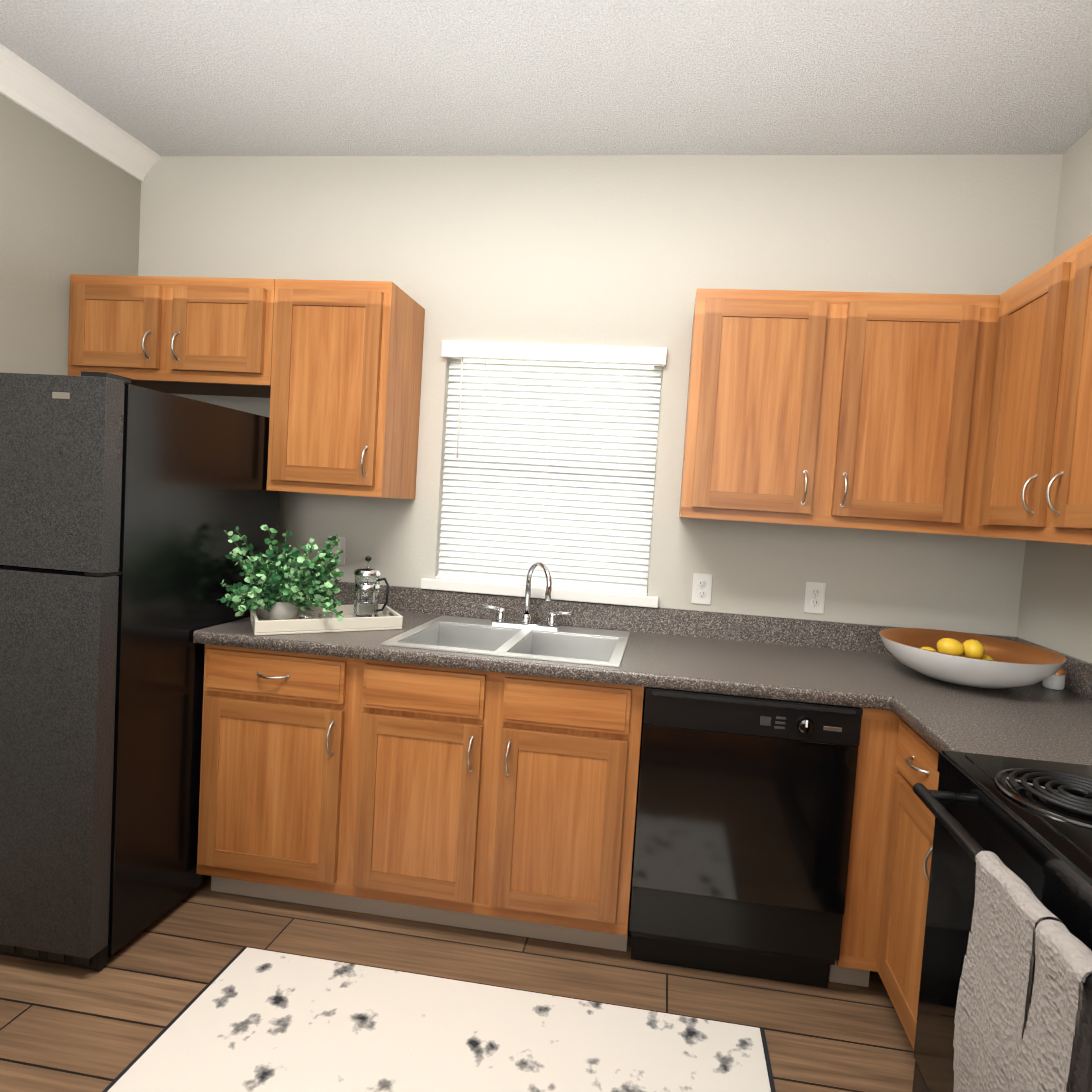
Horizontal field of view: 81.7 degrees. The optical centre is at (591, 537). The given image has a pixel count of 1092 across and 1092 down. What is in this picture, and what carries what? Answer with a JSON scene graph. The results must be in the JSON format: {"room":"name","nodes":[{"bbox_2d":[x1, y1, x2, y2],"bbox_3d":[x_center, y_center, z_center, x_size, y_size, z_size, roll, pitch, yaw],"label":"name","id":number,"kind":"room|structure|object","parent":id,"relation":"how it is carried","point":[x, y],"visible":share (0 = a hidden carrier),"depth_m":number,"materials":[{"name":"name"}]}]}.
{"room":"kitchen","nodes":[
{"label":"kitchen","id":0,"kind":"room"},
{"bbox_2d":[0,94,140,374],"bbox_3d":[-2.335,-0.143,0.185,0.100,2.734,5.100,4,3,7],"label":"wall","id":1,"kind":"structure","parent":0,"point":[68,205],"depth_m":2.29,"materials":[{"name":"beige paint"}]},
{"bbox_2d":[0,44,160,181],"bbox_3d":[-2.152,-1.449,0.163,0.088,0.104,5.000,4,3,7],"label":"crown molding","id":2,"kind":"structure","parent":1,"relation":"attached to","point":[32,90],"depth_m":2.29,"materials":[{"name":"white paint"}]},
{"bbox_2d":[0,877,915,1091],"bbox_3d":[-0.592,1.375,0.092,3.786,0.060,5.220,4,3,7],"label":"floor","id":3,"kind":"structure","parent":0,"point":[65,1028],"depth_m":1.80,"materials":[{"name":"brown wood"}]},
{"bbox_2d":[0,371,278,969],"bbox_3d":[-1.644,0.355,2.077,0.751,1.656,0.811,4,3,7],"label":"fridge","id":4,"kind":"object","parent":3,"relation":"on","point":[123,506],"visible":0.83,"depth_m":1.73,"materials":[{"name":"black metal"}]},
{"bbox_2d":[196,644,363,910],"bbox_3d":[-0.978,0.779,2.311,0.539,0.876,0.616,4,3,7],"label":"base cabinet","id":5,"kind":"object","parent":3,"relation":"on","point":[280,739],"depth_m":2.01,"materials":[{"name":"brown wood"}]},
{"bbox_2d":[193,581,1091,708],"bbox_3d":[0.142,0.349,2.142,2.756,0.138,0.654,4,3,7],"label":"countertop","id":6,"kind":"structure","parent":5,"relation":"on","point":[828,662],"depth_m":2.11,"materials":[{"name":"stone"}]},
{"bbox_2d":[217,525,402,635],"bbox_3d":[-0.938,0.135,2.188,0.552,0.346,0.538,4,3,7],"label":"tray","id":7,"kind":"object","parent":6,"relation":"on","point":[280,597],"visible":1,"depth_m":2.13,"materials":[{"name":"beige paint"}]},
{"bbox_2d":[217,525,344,623],"bbox_3d":[-0.991,0.128,2.163,0.453,0.337,0.477,4,3,7],"label":"plant","id":8,"kind":"object","parent":7,"relation":"on","point":[281,599],"depth_m":2.12,"materials":[{"name":"green plant"}]},
{"bbox_2d":[380,561,629,666],"bbox_3d":[-0.254,0.304,2.189,0.750,0.427,0.540,4,3,7],"label":"sink","id":9,"kind":"object","parent":6,"relation":"in","point":[541,643],"visible":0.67,"depth_m":2.32,"materials":[{"name":"silver metal"}]},
{"bbox_2d":[480,561,572,629],"bbox_3d":[-0.249,0.211,2.350,0.352,0.255,0.149,4,3,7],"label":"faucet","id":10,"kind":"object","parent":6,"relation":"on","point":[526,623],"depth_m":2.38,"materials":[{"name":"silver metal"}]},
{"bbox_2d":[879,628,1066,688],"bbox_3d":[1.174,0.387,1.982,0.504,0.133,0.504,4,3,7],"label":"bowl","id":11,"kind":"object","parent":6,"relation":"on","point":[971,660],"visible":1,"depth_m":1.92,"materials":[{"name":"white ceramic"}]},
{"bbox_2d":[1042,668,1066,689],"bbox_3d":[1.445,0.438,1.971,0.062,0.066,0.062,4,3,7],"label":"jar","id":12,"kind":"object","parent":6,"relation":"on","point":[1056,681],"visible":0.62,"depth_m":1.95,"materials":[{"name":"white ceramic"}]},
{"bbox_2d":[352,638,523,930],"bbox_3d":[-0.507,0.811,2.255,0.449,0.876,0.616,4,3,7],"label":"base cabinet","id":13,"kind":"object","parent":3,"relation":"on","point":[428,733],"depth_m":1.95,"materials":[{"name":"brown wood"}]},
{"bbox_2d":[102,947,775,1091],"bbox_3d":[-0.340,1.297,1.369,1.524,0.008,0.860,4,3,7],"label":"rug","id":14,"kind":"object","parent":3,"relation":"on","point":[247,1019],"visible":1,"depth_m":1.60,"materials":[{"name":"white fabric"}]},
{"bbox_2d":[484,673,645,951],"bbox_3d":[-0.061,0.842,2.202,0.451,0.876,0.616,4,3,7],"label":"base cabinet","id":15,"kind":"object","parent":3,"relation":"on","point":[503,803],"depth_m":1.90,"materials":[{"name":"brown wood"}]},
{"bbox_2d":[629,687,862,987],"bbox_3d":[0.465,0.882,2.115,0.606,0.871,0.634,4,3,7],"label":"dishwasher","id":16,"kind":"object","parent":3,"relation":"on","point":[743,829],"visible":0.94,"depth_m":1.83,"materials":[{"name":"black"}]},
{"bbox_2d":[828,708,900,986],"bbox_3d":[1.124,0.925,2.071,0.710,0.875,0.597,4,3,7],"label":"base cabinet","id":17,"kind":"object","parent":3,"relation":"on","point":[856,964],"visible":0.23,"depth_m":1.81,"materials":[{"name":"brown wood"}]},
{"bbox_2d":[877,719,938,1049],"bbox_3d":[1.089,0.947,1.535,0.648,0.875,0.474,4,3,7],"label":"base cabinet","id":18,"kind":"object","parent":3,"relation":"on","point":[906,886],"visible":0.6,"depth_m":1.62,"materials":[{"name":"brown wood"}]},
{"bbox_2d":[881,653,1091,765],"bbox_3d":[1.117,0.442,1.486,0.656,0.138,0.420,4,3,7],"label":"countertop","id":19,"kind":"structure","parent":18,"relation":"on","point":[1035,722],"depth_m":1.64,"materials":[{"name":"stone"}]},
{"bbox_2d":[912,750,1091,1091],"bbox_3d":[0.962,0.805,0.918,0.773,1.200,0.766,4,3,7],"label":"range","id":20,"kind":"object","parent":3,"relation":"on","point":[1005,999],"visible":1,"depth_m":0.98,"materials":[{"name":"black metal"}]},
{"bbox_2d":[953,850,1091,1091],"bbox_3d":[0.601,0.709,0.887,0.053,0.406,0.265,4,3,7],"label":"towel","id":21,"kind":"object","parent":20,"relation":"hanging from","point":[1023,1019],"depth_m":0.88,"materials":[{"name":"grey fabric"}]},
{"bbox_2d":[0,0,1091,155],"bbox_3d":[-0.412,-1.411,-0.037,3.786,0.060,5.220,4,3,7],"label":"ceiling","id":22,"kind":"structure","parent":0,"point":[516,77],"depth_m":1.98,"materials":[{"name":"white paint"}]},
{"bbox_2d":[138,154,1062,636],"bbox_3d":[-0.195,-0.115,2.557,3.786,2.734,0.120,4,3,7],"label":"wall","id":23,"kind":"structure","parent":0,"point":[610,250],"depth_m":2.42,"materials":[{"name":"beige paint"}]},
{"bbox_2d":[68,274,274,397],"bbox_3d":[-1.551,-0.776,2.455,0.825,0.381,0.355,4,3,7],"label":"upper cabinet","id":24,"kind":"object","parent":23,"relation":"attached to","point":[194,335],"visible":0.9,"depth_m":2.32,"materials":[{"name":"brown wood"}]},
{"bbox_2d":[327,536,345,564],"bbox_3d":[-1.056,0.055,2.603,0.072,0.116,0.008,4,3,7],"label":"electrical outlet plate","id":25,"kind":"object","parent":23,"relation":"attached to","point":[341,544],"visible":0.33,"depth_m":2.60,"materials":[{"name":"white plastic"}]},
{"bbox_2d":[266,279,424,498],"bbox_3d":[-0.934,-0.542,2.389,0.443,0.762,0.355,4,3,7],"label":"upper cabinet","id":26,"kind":"object","parent":23,"relation":"attached to","point":[346,376],"visible":1,"depth_m":2.25,"materials":[{"name":"brown wood"}]},
{"bbox_2d":[420,576,658,607],"bbox_3d":[-0.212,0.212,2.528,0.956,0.052,0.097,4,3,7],"label":"window sill","id":27,"kind":"structure","parent":23,"relation":"attached to","point":[567,593],"depth_m":2.49,"materials":[{"name":"white paint"}]},
{"bbox_2d":[452,358,662,590],"bbox_3d":[-0.171,-0.275,2.571,0.865,0.945,0.055,4,3,7],"label":"window","id":28,"kind":"structure","parent":23,"relation":"in","point":[560,363],"depth_m":2.52,"materials":[{"name":"white plastic"}]},
{"bbox_2d":[437,340,666,591],"bbox_3d":[-0.180,-0.277,2.494,0.884,0.951,0.070,4,3,7],"label":"window blind","id":29,"kind":"object","parent":28,"relation":"attached to","point":[552,467],"visible":0.94,"depth_m":2.51,"materials":[{"name":"white plastic"}]},
{"bbox_2d":[691,573,711,604],"bbox_3d":[0.424,0.199,2.429,0.072,0.116,0.008,4,3,7],"label":"electrical outlet plate","id":30,"kind":"object","parent":23,"relation":"attached to","point":[701,588],"visible":1,"depth_m":2.43,"materials":[{"name":"white plastic"}]},
{"bbox_2d":[804,582,825,613],"bbox_3d":[0.842,0.228,2.379,0.072,0.116,0.008,4,3,7],"label":"electrical outlet plate","id":31,"kind":"object","parent":23,"relation":"attached to","point":[814,601],"visible":1,"depth_m":2.38,"materials":[{"name":"white plastic"}]},
{"bbox_2d":[679,288,999,535],"bbox_3d":[0.957,-0.410,2.164,1.247,0.762,0.355,4,3,7],"label":"upper cabinet","id":32,"kind":"object","parent":23,"relation":"attached to","point":[863,410],"visible":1,"depth_m":2.04,"materials":[{"name":"brown wood"}]},
{"bbox_2d":[1017,129,1091,662],"bbox_3d":[1.317,0.112,-0.249,0.100,2.734,5.100,4,3,7],"label":"wall","id":33,"kind":"structure","parent":0,"point":[1055,610],"depth_m":2.11,"materials":[{"name":"beige paint"}]},
{"bbox_2d":[978,235,1091,544],"bbox_3d":[1.338,-0.359,1.602,0.355,0.762,0.770,4,3,7],"label":"upper cabinet","id":34,"kind":"object","parent":33,"relation":"attached to","point":[1037,482],"visible":1,"depth_m":1.67,"materials":[{"name":"brown wood"}]},
{"label":"outside","id":35,"kind":"structure","parent":0,"visible":0},
{"bbox_2d":[465,361,652,368],"bbox_3d":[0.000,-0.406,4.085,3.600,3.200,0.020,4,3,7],"label":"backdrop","id":36,"kind":"structure","parent":35,"point":[562,365],"depth_m":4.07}
]}

